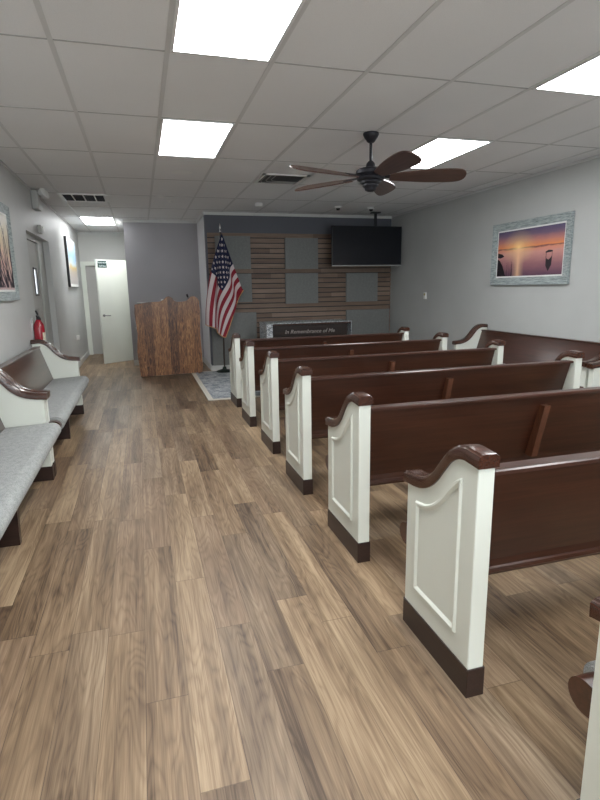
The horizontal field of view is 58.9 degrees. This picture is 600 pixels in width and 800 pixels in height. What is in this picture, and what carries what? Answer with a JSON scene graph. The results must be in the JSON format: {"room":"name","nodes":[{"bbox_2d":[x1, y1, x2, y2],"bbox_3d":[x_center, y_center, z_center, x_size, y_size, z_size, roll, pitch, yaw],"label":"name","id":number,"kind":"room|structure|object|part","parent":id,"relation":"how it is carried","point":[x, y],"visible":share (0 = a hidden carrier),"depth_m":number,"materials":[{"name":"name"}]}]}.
{"room":"house of worship","nodes":[
{"label":"house of worship","id":0,"kind":"room"},
{"bbox_2d":[0,163,88,363],"bbox_3d":[-2.779,-0.820,4.450,0.230,2.790,16.650,-4,12,-16],"label":"wall","id":1,"kind":"structure","parent":0,"point":[67,310],"depth_m":7.09,"materials":[{"name":"grey paint"}]},
{"bbox_2d":[0,202,19,300],"bbox_3d":[-2.832,-1.405,4.968,0.030,0.940,1.300,-4,12,-16],"label":"picture","id":2,"kind":"object","parent":1,"relation":"attached to","point":[9,289],"visible":1,"depth_m":5.33,"materials":[{"name":"multicoloured paper"}]},
{"bbox_2d":[0,213,14,289],"bbox_3d":[-2.834,-1.405,4.969,0.004,0.730,1.092,-4,12,-16],"label":"print","id":3,"kind":"object","parent":2,"relation":"attached to","point":[7,277],"depth_m":5.28,"materials":[{"name":"multicoloured paper"}]},
{"bbox_2d":[31,311,45,339],"bbox_3d":[-3.126,-0.816,6.381,0.140,0.518,0.147,7,14,33],"label":"fire extinguisher","id":4,"kind":"object","parent":1,"relation":"attached to","point":[38,330],"visible":0.75,"depth_m":6.33,"materials":[{"name":"red metal"}]},
{"bbox_2d":[30,188,48,210],"bbox_3d":[-3.431,-2.653,7.021,0.196,0.278,0.346,-4,12,-16],"label":"emergency light","id":5,"kind":"object","parent":1,"relation":"attached to","point":[35,195],"visible":0.98,"depth_m":6.91,"materials":[{"name":"white plastic"}]},
{"bbox_2d":[26,234,53,345],"bbox_3d":[-3.643,-1.132,7.404,0.065,2.210,1.690,-4,12,-16],"label":"door","id":6,"kind":"structure","parent":1,"relation":"in","point":[35,246],"depth_m":7.64,"materials":[{"name":"grey wood"}]},
{"bbox_2d":[37,225,43,233],"bbox_3d":[-3.531,-2.326,7.240,0.075,0.110,0.120,-4,12,-16],"label":"fire alarm strobe","id":7,"kind":"object","parent":1,"relation":"attached to","point":[40,228],"visible":1,"depth_m":7.19,"materials":[{"name":"white plastic"}]},
{"bbox_2d":[63,236,78,286],"bbox_3d":[-4.464,-2.671,10.379,0.047,0.910,1.300,-4,12,-16],"label":"picture","id":8,"kind":"object","parent":1,"relation":"attached to","point":[69,245],"visible":1,"depth_m":10.10,"materials":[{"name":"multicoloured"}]},
{"bbox_2d":[67,240,77,283],"bbox_3d":[-4.443,-2.672,10.385,0.004,0.794,1.184,-4,12,-16],"label":"print","id":9,"kind":"object","parent":8,"relation":"attached to","point":[70,244],"depth_m":10.32,"materials":[{"name":"multicoloured"}]},
{"bbox_2d":[79,350,89,367],"bbox_3d":[-2.639,0.482,4.760,0.015,0.110,16.650,-4,12,-16],"label":"baseboard","id":10,"kind":"structure","parent":1,"relation":"attached to","point":[87,354],"depth_m":11.34,"materials":[{"name":"white paint"}]},
{"bbox_2d":[77,235,125,328],"bbox_3d":[-4.479,-2.493,12.519,1.170,2.790,0.120,-4,12,-16],"label":"wall","id":11,"kind":"structure","parent":0,"point":[91,247],"depth_m":12.22,"materials":[{"name":"paint"}]},
{"bbox_2d":[80,261,102,354],"bbox_3d":[-4.540,-2.166,12.545,1.015,2.140,0.122,-4,12,-16],"label":"door","id":12,"kind":"structure","parent":11,"relation":"in","point":[88,272],"depth_m":12.43,"materials":[{"name":"white paint"}]},
{"bbox_3d":[-4.540,-2.166,12.545,1.015,2.140,0.122,-4,12,-16],"label":"casing","id":13,"kind":"part","parent":12,"relation":"part of","materials":[{"name":"white paint"}]},
{"bbox_2d":[123,222,203,359],"bbox_3d":[-2.632,-2.119,10.598,1.507,2.790,0.120,-4,12,-16],"label":"wall","id":14,"kind":"structure","parent":0,"point":[156,270],"depth_m":10.40,"materials":[{"name":"grey paint"}]},
{"bbox_2d":[124,239,197,240],"bbox_3d":[-2.688,-3.097,10.312,1.387,0.025,0.006,-4,12,-16],"label":"trim","id":15,"kind":"structure","parent":14,"relation":"attached to","point":[124,239],"depth_m":10.30,"materials":[{"name":"grey paint"}]},
{"bbox_2d":[77,212,391,234],"bbox_3d":[-1.900,-3.486,10.409,7.032,0.059,2.158,3,13,20],"label":"trim","id":16,"kind":"structure","parent":14,"relation":"attached to","point":[202,213],"depth_m":9.95,"materials":[{"name":"white paint"}]},
{"bbox_2d":[197,217,210,363],"bbox_3d":[-1.786,-2.046,10.186,0.120,2.790,1.160,-4,12,-16],"label":"wall","id":17,"kind":"structure","parent":0,"point":[200,225],"depth_m":10.15,"materials":[{"name":"paint"}]},
{"bbox_2d":[203,215,391,365],"bbox_3d":[0.051,-2.049,10.057,3.573,2.790,0.120,-4,12,-16],"label":"wall","id":18,"kind":"structure","parent":0,"point":[229,223],"depth_m":9.63,"materials":[{"name":"grey paint"}]},
{"bbox_2d":[134,357,229,370],"bbox_3d":[-0.758,-0.794,10.665,4.938,0.110,1.325,-4,12,-16],"label":"baseboard","id":19,"kind":"structure","parent":18,"relation":"attached to","point":[136,362],"depth_m":9.84,"materials":[{"name":"white paint"}]},
{"bbox_2d":[214,236,250,268],"bbox_3d":[-1.192,-2.622,9.454,0.632,0.570,0.040,-4,12,-16],"label":"acoustic panel","id":20,"kind":"object","parent":18,"relation":"attached to","point":[238,247],"visible":0.71,"depth_m":9.46,"materials":[{"name":"grey fabric"}]},
{"bbox_2d":[211,312,256,365],"bbox_3d":[-1.198,-1.125,9.761,0.830,0.945,0.040,-4,12,-16],"label":"acoustic panel","id":21,"kind":"object","parent":18,"relation":"attached to","point":[244,323],"visible":0.49,"depth_m":9.72,"materials":[{"name":"grey fabric"}]},
{"bbox_2d":[237,274,251,301],"bbox_3d":[-1.182,-2.018,9.582,0.632,0.505,0.040,-4,12,-16],"label":"acoustic panel","id":22,"kind":"object","parent":18,"relation":"attached to","point":[245,280],"visible":0.44,"depth_m":9.62,"materials":[{"name":"grey fabric"}]},
{"bbox_2d":[207,233,390,338],"bbox_3d":[0.087,-1.889,10.025,3.541,2.390,0.024,-4,12,-16],"label":"wood paneling","id":23,"kind":"structure","parent":18,"relation":"attached to","point":[267,271],"depth_m":9.90,"materials":[{"name":"brown wood"}]},
{"bbox_2d":[284,238,317,268],"bbox_3d":[0.027,-2.703,9.805,0.635,0.551,0.040,-4,12,-16],"label":"acoustic panel","id":24,"kind":"object","parent":18,"relation":"attached to","point":[300,253],"visible":1,"depth_m":9.78,"materials":[{"name":"grey fabric"}]},
{"bbox_2d":[285,273,317,303],"bbox_3d":[0.034,-2.088,9.934,0.635,0.552,0.040,-4,12,-16],"label":"acoustic panel","id":25,"kind":"object","parent":18,"relation":"attached to","point":[299,287],"visible":1,"depth_m":9.91,"materials":[{"name":"grey fabric"}]},
{"bbox_2d":[346,273,377,301],"bbox_3d":[1.194,-2.180,10.264,0.651,0.541,0.040,-4,12,-16],"label":"acoustic panel","id":26,"kind":"object","parent":18,"relation":"attached to","point":[359,286],"visible":1,"depth_m":10.24,"materials":[{"name":"grey fabric"}]},
{"bbox_2d":[346,309,388,333],"bbox_3d":[1.332,-1.315,10.484,0.905,0.937,0.040,-4,12,-16],"label":"acoustic panel","id":27,"kind":"object","parent":18,"relation":"attached to","point":[364,321],"visible":0.51,"depth_m":10.43,"materials":[{"name":"grey fabric"}]},
{"bbox_2d":[0,354,599,799],"bbox_3d":[0.131,0.292,5.954,6.310,0.100,17.700,-4,12,-16],"label":"floor","id":28,"kind":"structure","parent":0,"point":[179,620],"depth_m":2.26,"materials":[{"name":"brown wood"}]},
{"bbox_2d":[0,373,60,547],"bbox_3d":[-1.844,0.415,3.030,0.596,0.930,2.398,-4,12,-16],"label":"pew","id":29,"kind":"object","parent":28,"relation":"on","point":[27,439],"visible":1,"depth_m":3.63,"materials":[{"name":"brown wood"}]},
{"bbox_3d":[-1.995,0.294,2.960,0.170,0.471,2.270,-4,12,-16],"label":"backrest","id":30,"kind":"part","parent":29,"relation":"part of","materials":[{"name":"brown wood"}]},
{"bbox_3d":[-2.218,0.162,4.102,0.482,0.770,0.074,-4,12,-16],"label":"panel","id":31,"kind":"part","parent":29,"relation":"part of","materials":[{"name":"white paint"}]},
{"bbox_2d":[0,423,60,539],"bbox_3d":[-1.745,0.457,3.068,0.391,0.116,2.242,-4,12,-16],"label":"cushion","id":32,"kind":"object","parent":29,"relation":"on","point":[24,447],"depth_m":3.30,"materials":[{"name":"grey fabric"}]},
{"bbox_2d":[0,339,88,475],"bbox_3d":[-2.525,-0.051,5.291,0.596,0.930,2.398,-4,12,-16],"label":"pew","id":33,"kind":"object","parent":28,"relation":"on","point":[41,368],"visible":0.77,"depth_m":5.58,"materials":[{"name":"brown wood"}]},
{"bbox_3d":[-2.753,-0.401,5.150,0.068,0.018,2.266,-4,12,-16],"label":"rail","id":34,"kind":"part","parent":33,"relation":"part of","materials":[{"name":"brown wood"}]},
{"bbox_3d":[-2.676,-0.172,5.221,0.170,0.471,2.270,-4,12,-16],"label":"backrest","id":35,"kind":"part","parent":33,"relation":"part of","materials":[{"name":"brown wood"}]},
{"bbox_3d":[-2.242,0.146,4.180,0.482,0.770,0.074,-4,12,-16],"label":"panel","id":36,"kind":"part","parent":33,"relation":"part of","materials":[{"name":"white paint"}]},
{"bbox_3d":[-2.446,0.002,5.326,0.398,0.096,2.356,-4,12,-16],"label":"seat","id":37,"kind":"part","parent":33,"relation":"part of","materials":[{"name":"brown wood"}]},
{"bbox_3d":[-2.899,-0.304,6.364,0.482,0.770,0.074,-4,12,-16],"label":"panel","id":38,"kind":"part","parent":33,"relation":"part of","materials":[{"name":"white paint"}]},
{"bbox_2d":[43,376,88,428],"bbox_3d":[-2.426,-0.009,5.330,0.391,0.116,2.242,-4,12,-16],"label":"cushion","id":39,"kind":"object","parent":33,"relation":"on","point":[65,391],"depth_m":5.34,"materials":[{"name":"grey fabric"}]},
{"bbox_2d":[134,296,202,376],"bbox_3d":[-2.311,-1.137,9.342,1.090,1.350,0.440,-4,12,-16],"label":"lectern","id":40,"kind":"object","parent":28,"relation":"on","point":[168,330],"visible":1,"depth_m":9.14,"materials":[{"name":"brown wood"}]},
{"bbox_2d":[192,371,259,400],"bbox_3d":[-0.018,-0.369,8.828,3.300,0.012,2.620,-4,12,-16],"label":"area rug","id":41,"kind":"object","parent":28,"relation":"on","point":[215,385],"visible":0.24,"depth_m":8.29,"materials":[{"name":"grey carpet"}]},
{"bbox_2d":[216,224,229,372],"bbox_3d":[-1.380,-1.769,9.333,0.300,2.560,0.300,-4,12,-16],"label":"flagpole","id":42,"kind":"object","parent":41,"relation":"on","point":[224,370],"visible":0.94,"depth_m":9.50,"materials":[{"name":"black metal"}]},
{"bbox_2d":[205,233,243,337],"bbox_3d":[-1.319,-1.961,9.159,0.678,1.767,0.158,-4,12,-16],"label":"flag","id":43,"kind":"object","parent":42,"relation":"hanging from","point":[224,291],"visible":1,"depth_m":9.16,"materials":[{"name":"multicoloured fabric"}]},
{"bbox_2d":[273,322,350,337],"bbox_3d":[0.102,-0.956,9.456,1.500,0.871,0.580,-4,12,-16],"label":"table","id":44,"kind":"object","parent":41,"relation":"on","point":[326,328],"visible":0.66,"depth_m":9.14,"materials":[{"name":"brown wood"}]},
{"bbox_2d":[259,319,351,337],"bbox_3d":[0.100,-1.171,9.403,1.536,0.443,0.576,-4,12,-16],"label":"lace cloth","id":45,"kind":"object","parent":44,"relation":"on","point":[266,328],"visible":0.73,"depth_m":9.21,"materials":[{"name":"white fabric"}]},
{"bbox_2d":[228,326,409,406],"bbox_3d":[0.259,-0.504,7.225,2.398,0.930,0.596,-4,12,-16],"label":"pew","id":46,"kind":"object","parent":28,"relation":"on","point":[235,351],"visible":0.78,"depth_m":6.87,"materials":[{"name":"brown wood"}]},
{"bbox_3d":[-0.842,-0.442,6.856,0.074,0.770,0.482,-4,12,-16],"label":"panel","id":47,"kind":"part","parent":46,"relation":"part of","materials":[{"name":"white paint"}]},
{"bbox_3d":[0.301,-0.607,7.052,2.270,0.471,0.170,-4,12,-16],"label":"backrest","id":48,"kind":"part","parent":46,"relation":"part of","materials":[{"name":"brown wood"}]},
{"bbox_3d":[0.319,-0.827,6.930,2.266,0.018,0.068,-4,12,-16],"label":"rail","id":49,"kind":"part","parent":46,"relation":"part of","materials":[{"name":"brown wood"}]},
{"bbox_3d":[1.386,-0.613,7.492,0.074,0.770,0.482,-4,12,-16],"label":"panel","id":50,"kind":"part","parent":46,"relation":"part of","materials":[{"name":"white paint"}]},
{"bbox_2d":[239,332,448,426],"bbox_3d":[0.515,-0.305,6.260,2.398,0.930,0.596,-4,12,-16],"label":"pew","id":51,"kind":"object","parent":28,"relation":"on","point":[251,361],"visible":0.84,"depth_m":5.89,"materials":[{"name":"brown wood"}]},
{"bbox_3d":[-0.586,-0.242,5.891,0.074,0.770,0.482,-4,12,-16],"label":"panel","id":52,"kind":"part","parent":51,"relation":"part of","materials":[{"name":"white paint"}]},
{"bbox_3d":[0.557,-0.408,6.086,2.270,0.471,0.170,-4,12,-16],"label":"backrest","id":53,"kind":"part","parent":51,"relation":"part of","materials":[{"name":"brown wood"}]},
{"bbox_3d":[0.575,-0.628,5.964,2.266,0.018,0.068,-4,12,-16],"label":"rail","id":54,"kind":"part","parent":51,"relation":"part of","materials":[{"name":"brown wood"}]},
{"bbox_3d":[1.643,-0.413,6.527,0.074,0.770,0.482,-4,12,-16],"label":"panel","id":55,"kind":"part","parent":51,"relation":"part of","materials":[{"name":"white paint"}]},
{"bbox_2d":[258,339,505,453],"bbox_3d":[0.811,-0.109,5.306,2.398,0.930,0.596,-4,12,-16],"label":"pew","id":56,"kind":"object","parent":28,"relation":"on","point":[276,374],"visible":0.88,"depth_m":4.96,"materials":[{"name":"brown wood"}]},
{"bbox_3d":[-0.290,-0.046,4.937,0.074,0.770,0.482,-4,12,-16],"label":"panel","id":57,"kind":"part","parent":56,"relation":"part of","materials":[{"name":"white paint"}]},
{"bbox_3d":[0.853,-0.211,5.132,2.270,0.471,0.170,-4,12,-16],"label":"backrest","id":58,"kind":"part","parent":56,"relation":"part of","materials":[{"name":"brown wood"}]},
{"bbox_3d":[0.871,-0.432,5.010,2.266,0.018,0.068,-4,12,-16],"label":"rail","id":59,"kind":"part","parent":56,"relation":"part of","materials":[{"name":"brown wood"}]},
{"bbox_3d":[1.938,-0.217,5.573,0.074,0.770,0.482,-4,12,-16],"label":"panel","id":60,"kind":"part","parent":56,"relation":"part of","materials":[{"name":"white paint"}]},
{"bbox_2d":[283,350,584,494],"bbox_3d":[1.080,0.090,4.344,2.398,0.930,0.596,-4,12,-16],"label":"pew","id":61,"kind":"object","parent":28,"relation":"on","point":[309,400],"visible":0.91,"depth_m":4.02,"materials":[{"name":"brown wood"}]},
{"bbox_3d":[-0.022,0.152,3.975,0.074,0.770,0.482,-4,12,-16],"label":"panel","id":62,"kind":"part","parent":61,"relation":"part of","materials":[{"name":"white paint"}]},
{"bbox_3d":[1.058,0.133,4.432,2.356,0.096,0.398,-4,12,-16],"label":"seat","id":63,"kind":"part","parent":61,"relation":"part of","materials":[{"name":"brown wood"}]},
{"bbox_3d":[1.110,0.193,4.266,2.266,0.036,0.057,-4,12,-16],"label":"rail","id":64,"kind":"part","parent":61,"relation":"part of","materials":[{"name":"brown wood"}]},
{"bbox_3d":[1.121,-0.013,4.170,2.270,0.471,0.170,-4,12,-16],"label":"backrest","id":65,"kind":"part","parent":61,"relation":"part of","materials":[{"name":"brown wood"}]},
{"bbox_3d":[1.139,-0.233,4.048,2.266,0.018,0.068,-4,12,-16],"label":"rail","id":66,"kind":"part","parent":61,"relation":"part of","materials":[{"name":"brown wood"}]},
{"bbox_3d":[2.207,-0.019,4.611,0.074,0.770,0.482,-4,12,-16],"label":"panel","id":67,"kind":"part","parent":61,"relation":"part of","materials":[{"name":"white paint"}]},
{"bbox_2d":[325,387,599,562],"bbox_3d":[1.368,0.287,3.387,2.398,0.930,0.596,-4,12,-16],"label":"pew","id":68,"kind":"object","parent":28,"relation":"on","point":[369,444],"visible":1,"depth_m":3.03,"materials":[{"name":"brown wood"}]},
{"bbox_3d":[0.266,0.349,3.019,0.074,0.770,0.482,-4,12,-16],"label":"panel","id":69,"kind":"part","parent":68,"relation":"part of","materials":[{"name":"white paint"}]},
{"bbox_3d":[1.398,0.390,3.310,2.266,0.036,0.057,-4,12,-16],"label":"rail","id":70,"kind":"part","parent":68,"relation":"part of","materials":[{"name":"brown wood"}]},
{"bbox_3d":[1.346,0.330,3.476,2.356,0.096,0.398,-4,12,-16],"label":"seat","id":71,"kind":"part","parent":68,"relation":"part of","materials":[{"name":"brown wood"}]},
{"bbox_3d":[1.409,0.184,3.214,2.270,0.471,0.170,-4,12,-16],"label":"backrest","id":72,"kind":"part","parent":68,"relation":"part of","materials":[{"name":"brown wood"}]},
{"bbox_3d":[1.427,-0.036,3.092,2.266,0.018,0.068,-4,12,-16],"label":"rail","id":73,"kind":"part","parent":68,"relation":"part of","materials":[{"name":"brown wood"}]},
{"bbox_2d":[400,444,599,697],"bbox_3d":[1.656,0.484,2.431,2.398,0.930,0.596,-4,12,-16],"label":"pew","id":74,"kind":"object","parent":28,"relation":"on","point":[476,516],"visible":1,"depth_m":1.98,"materials":[{"name":"white paint"}]},
{"bbox_3d":[0.554,0.546,2.062,0.074,0.770,0.482,-4,12,-16],"label":"panel","id":75,"kind":"part","parent":74,"relation":"part of","materials":[{"name":"white paint"}]},
{"bbox_3d":[1.634,0.527,2.519,2.356,0.096,0.398,-4,12,-16],"label":"seat","id":76,"kind":"part","parent":74,"relation":"part of","materials":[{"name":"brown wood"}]},
{"bbox_3d":[1.686,0.587,2.353,2.266,0.036,0.057,-4,12,-16],"label":"rail","id":77,"kind":"part","parent":74,"relation":"part of","materials":[{"name":"brown wood"}]},
{"bbox_3d":[1.697,0.381,2.257,2.270,0.471,0.170,-4,12,-16],"label":"backrest","id":78,"kind":"part","parent":74,"relation":"part of","materials":[{"name":"brown wood"}]},
{"bbox_3d":[1.715,0.161,2.136,2.266,0.018,0.068,-4,12,-16],"label":"rail","id":79,"kind":"part","parent":74,"relation":"part of","materials":[{"name":"brown wood"}]},
{"bbox_2d":[452,324,599,387],"bbox_3d":[2.703,-0.390,6.492,0.596,0.930,2.398,-4,12,-16],"label":"pew","id":80,"kind":"object","parent":28,"relation":"on","point":[519,347],"visible":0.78,"depth_m":6.55,"materials":[{"name":"brown wood"}]},
{"bbox_3d":[2.419,-0.650,7.590,0.482,0.770,0.074,-4,12,-16],"label":"panel","id":81,"kind":"part","parent":80,"relation":"part of","materials":[{"name":"white paint"}]},
{"bbox_3d":[2.849,-0.534,6.507,0.170,0.471,2.270,-4,12,-16],"label":"backrest","id":82,"kind":"part","parent":80,"relation":"part of","materials":[{"name":"brown wood"}]},
{"bbox_3d":[2.919,-0.775,6.478,0.068,0.018,2.266,-4,12,-16],"label":"rail","id":83,"kind":"part","parent":80,"relation":"part of","materials":[{"name":"brown wood"}]},
{"bbox_3d":[3.076,-0.201,5.407,0.482,0.770,0.074,-4,12,-16],"label":"panel","id":84,"kind":"part","parent":80,"relation":"part of","materials":[{"name":"white paint"}]},
{"bbox_2d":[568,596,599,799],"bbox_3d":[1.936,0.678,1.490,2.398,0.930,0.596,-4,12,-16],"label":"pew","id":85,"kind":"object","parent":28,"relation":"on","point":[584,689],"visible":1,"depth_m":1.37,"materials":[{"name":"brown wood"}]},
{"bbox_3d":[1.914,0.721,1.578,2.356,0.096,0.398,-4,12,-16],"label":"seat","id":86,"kind":"part","parent":85,"relation":"part of","materials":[{"name":"brown wood"}]},
{"bbox_2d":[583,660,595,672],"bbox_3d":[1.908,0.707,1.596,2.242,0.116,0.391,-4,12,-16],"label":"cushion","id":87,"kind":"object","parent":85,"relation":"on","point":[589,667],"depth_m":1.44,"materials":[{"name":"grey fabric"}]},
{"bbox_3d":[0.834,0.740,1.121,0.074,0.770,0.482,-4,12,-16],"label":"panel","id":88,"kind":"part","parent":85,"relation":"part of","materials":[{"name":"white paint"}]},
{"bbox_2d":[586,360,599,387],"bbox_3d":[3.371,0.082,4.204,0.596,0.930,2.398,-4,12,-16],"label":"pew","id":89,"kind":"object","parent":28,"relation":"on","point":[594,367],"visible":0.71,"depth_m":5.20,"materials":[{"name":"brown wood"}]},
{"bbox_3d":[3.087,-0.179,5.301,0.482,0.770,0.074,-4,12,-16],"label":"panel","id":90,"kind":"part","parent":89,"relation":"part of","materials":[{"name":"white paint"}]},
{"bbox_2d":[0,0,599,231],"bbox_3d":[0.084,-2.535,5.358,6.310,0.100,17.700,-4,12,-16],"label":"ceiling","id":91,"kind":"structure","parent":0,"point":[342,34],"depth_m":3.82,"materials":[{"name":"tile"}]},
{"bbox_2d":[57,193,108,201],"bbox_3d":[-3.095,-2.902,7.625,0.642,0.012,0.652,-4,12,-16],"label":"ceiling vent","id":92,"kind":"object","parent":91,"relation":"in","point":[74,197],"visible":1,"depth_m":7.59,"materials":[{"name":"white"}]},
{"bbox_2d":[79,217,115,224],"bbox_3d":[-3.870,-3.436,10.200,0.582,0.008,1.195,-4,12,-16],"label":"recessed light","id":93,"kind":"object","parent":91,"relation":"in","point":[87,220],"visible":1,"depth_m":10.12,"materials":[{"name":"white plastic"}]},
{"bbox_2d":[157,118,234,157],"bbox_3d":[-0.977,-2.346,4.807,0.582,0.008,1.195,-4,12,-16],"label":"recessed light","id":94,"kind":"object","parent":91,"relation":"in","point":[177,137],"visible":1,"depth_m":4.70,"materials":[{"name":"white plastic"}]},
{"bbox_2d":[170,0,305,61],"bbox_3d":[-0.287,-1.874,2.516,0.582,0.008,1.195,-4,12,-16],"label":"recessed light","id":95,"kind":"object","parent":91,"relation":"in","point":[253,30],"visible":1,"depth_m":2.73,"materials":[{"name":"white plastic"}]},
{"bbox_2d":[255,203,262,206],"bbox_3d":[-0.648,-3.083,8.388,0.124,0.045,0.124,-4,12,-16],"label":"smoke detector","id":96,"kind":"object","parent":91,"relation":"attached to","point":[256,204],"visible":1,"depth_m":8.35,"materials":[{"name":"white plastic"}]},
{"bbox_2d":[254,173,309,184],"bbox_3d":[-0.235,-2.725,6.564,0.570,0.014,0.570,-4,12,-16],"label":"ceiling vent","id":97,"kind":"object","parent":91,"relation":"in","point":[265,178],"visible":1,"depth_m":6.55,"materials":[{"name":"white plastic"}]},
{"bbox_2d":[0,0,599,231],"bbox_3d":[0.191,-2.412,5.016,6.010,0.005,16.650,-4,12,-16],"label":"grid","id":98,"kind":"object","parent":91,"relation":"attached to","point":[172,4],"depth_m":3.93,"materials":[{"name":"grey paint"}]},
{"bbox_2d":[331,212,401,265],"bbox_3d":[1.145,-2.954,9.822,1.355,0.947,0.529,-4,12,-16],"label":"television","id":99,"kind":"object","parent":91,"relation":"hanging from","point":[375,245],"visible":1,"depth_m":9.60,"materials":[{"name":"black plastic"}]},
{"bbox_2d":[289,131,466,195],"bbox_3d":[0.644,-2.088,4.640,1.611,0.488,1.543,-4,12,-16],"label":"ceiling fan","id":100,"kind":"object","parent":91,"relation":"hanging from","point":[372,177],"visible":1,"depth_m":4.65,"materials":[{"name":"brown wood"}]},
{"bbox_3d":[0.208,-1.920,4.459,0.670,0.010,0.194,-9,36,-33],"label":"blade","id":101,"kind":"part","parent":100,"relation":"part of","materials":[{"name":"brown wood"}]},
{"bbox_3d":[0.233,-2.042,5.039,0.670,0.010,0.194,8,37,37],"label":"blade","id":102,"kind":"part","parent":100,"relation":"part of","materials":[{"name":"brown wood"}]},
{"bbox_3d":[0.805,-2.084,5.193,0.194,0.010,0.670,-20,4,23],"label":"blade","id":103,"kind":"part","parent":100,"relation":"part of","materials":[{"name":"brown wood"}]},
{"bbox_3d":[0.764,-1.886,4.254,0.194,0.010,0.670,18,5,-19],"label":"blade","id":104,"kind":"part","parent":100,"relation":"part of","materials":[{"name":"brown wood"}]},
{"bbox_3d":[1.133,-1.987,4.707,0.670,0.010,0.194,-1,-10,2],"label":"blade","id":105,"kind":"part","parent":100,"relation":"part of","materials":[{"name":"brown wood"}]},
{"bbox_2d":[411,137,492,168],"bbox_3d":[1.362,-2.525,5.474,0.582,0.008,1.195,-4,12,-16],"label":"recessed light","id":106,"kind":"object","parent":91,"relation":"in","point":[439,150],"visible":0.64,"depth_m":5.26,"materials":[{"name":"white plastic"}]},
{"bbox_2d":[533,54,599,95],"bbox_3d":[2.052,-2.053,3.183,0.582,0.008,1.195,-4,12,-16],"label":"recessed light","id":107,"kind":"object","parent":91,"relation":"in","point":[583,79],"visible":1,"depth_m":3.54,"materials":[{"name":"white plastic"}]},
{"bbox_2d":[389,157,599,349],"bbox_3d":[3.674,-0.929,4.465,0.150,2.790,13.070,-4,12,-16],"label":"wall","id":108,"kind":"structure","parent":0,"point":[446,247],"depth_m":7.42,"materials":[{"name":"grey paint"}]},
{"bbox_2d":[0,154,599,232],"bbox_3d":[0.191,-2.399,5.019,6.010,0.029,16.650,-4,12,-16],"label":"trim","id":109,"kind":"structure","parent":108,"relation":"attached to","point":[598,155],"depth_m":6.84,"materials":[{"name":"grey paint"}]},
{"bbox_2d":[490,211,574,284],"bbox_3d":[2.868,-1.862,6.686,0.035,0.800,1.420,-4,12,-16],"label":"picture","id":110,"kind":"object","parent":108,"relation":"attached to","point":[538,250],"visible":1,"depth_m":6.58,"materials":[{"name":"multicoloured paper"}]},
{"bbox_2d":[497,223,565,276],"bbox_3d":[2.872,-1.862,6.687,0.004,0.574,1.194,-4,12,-16],"label":"print","id":111,"kind":"object","parent":110,"relation":"attached to","point":[536,250],"depth_m":6.61,"materials":[{"name":"multicoloured"}]},
{"bbox_3d":[-3.636,-2.300,11.535,0.120,2.790,2.280,-4,12,-16],"label":"wall","id":112,"kind":"structure","parent":0,"visible":0},
{"bbox_2d":[95,259,133,363],"bbox_3d":[-3.795,-1.822,10.961,0.172,2.073,0.761,7,14,34],"label":"door","id":113,"kind":"structure","parent":112,"relation":"in","point":[111,275],"depth_m":10.90,"materials":[{"name":"white paint"}]}
]}

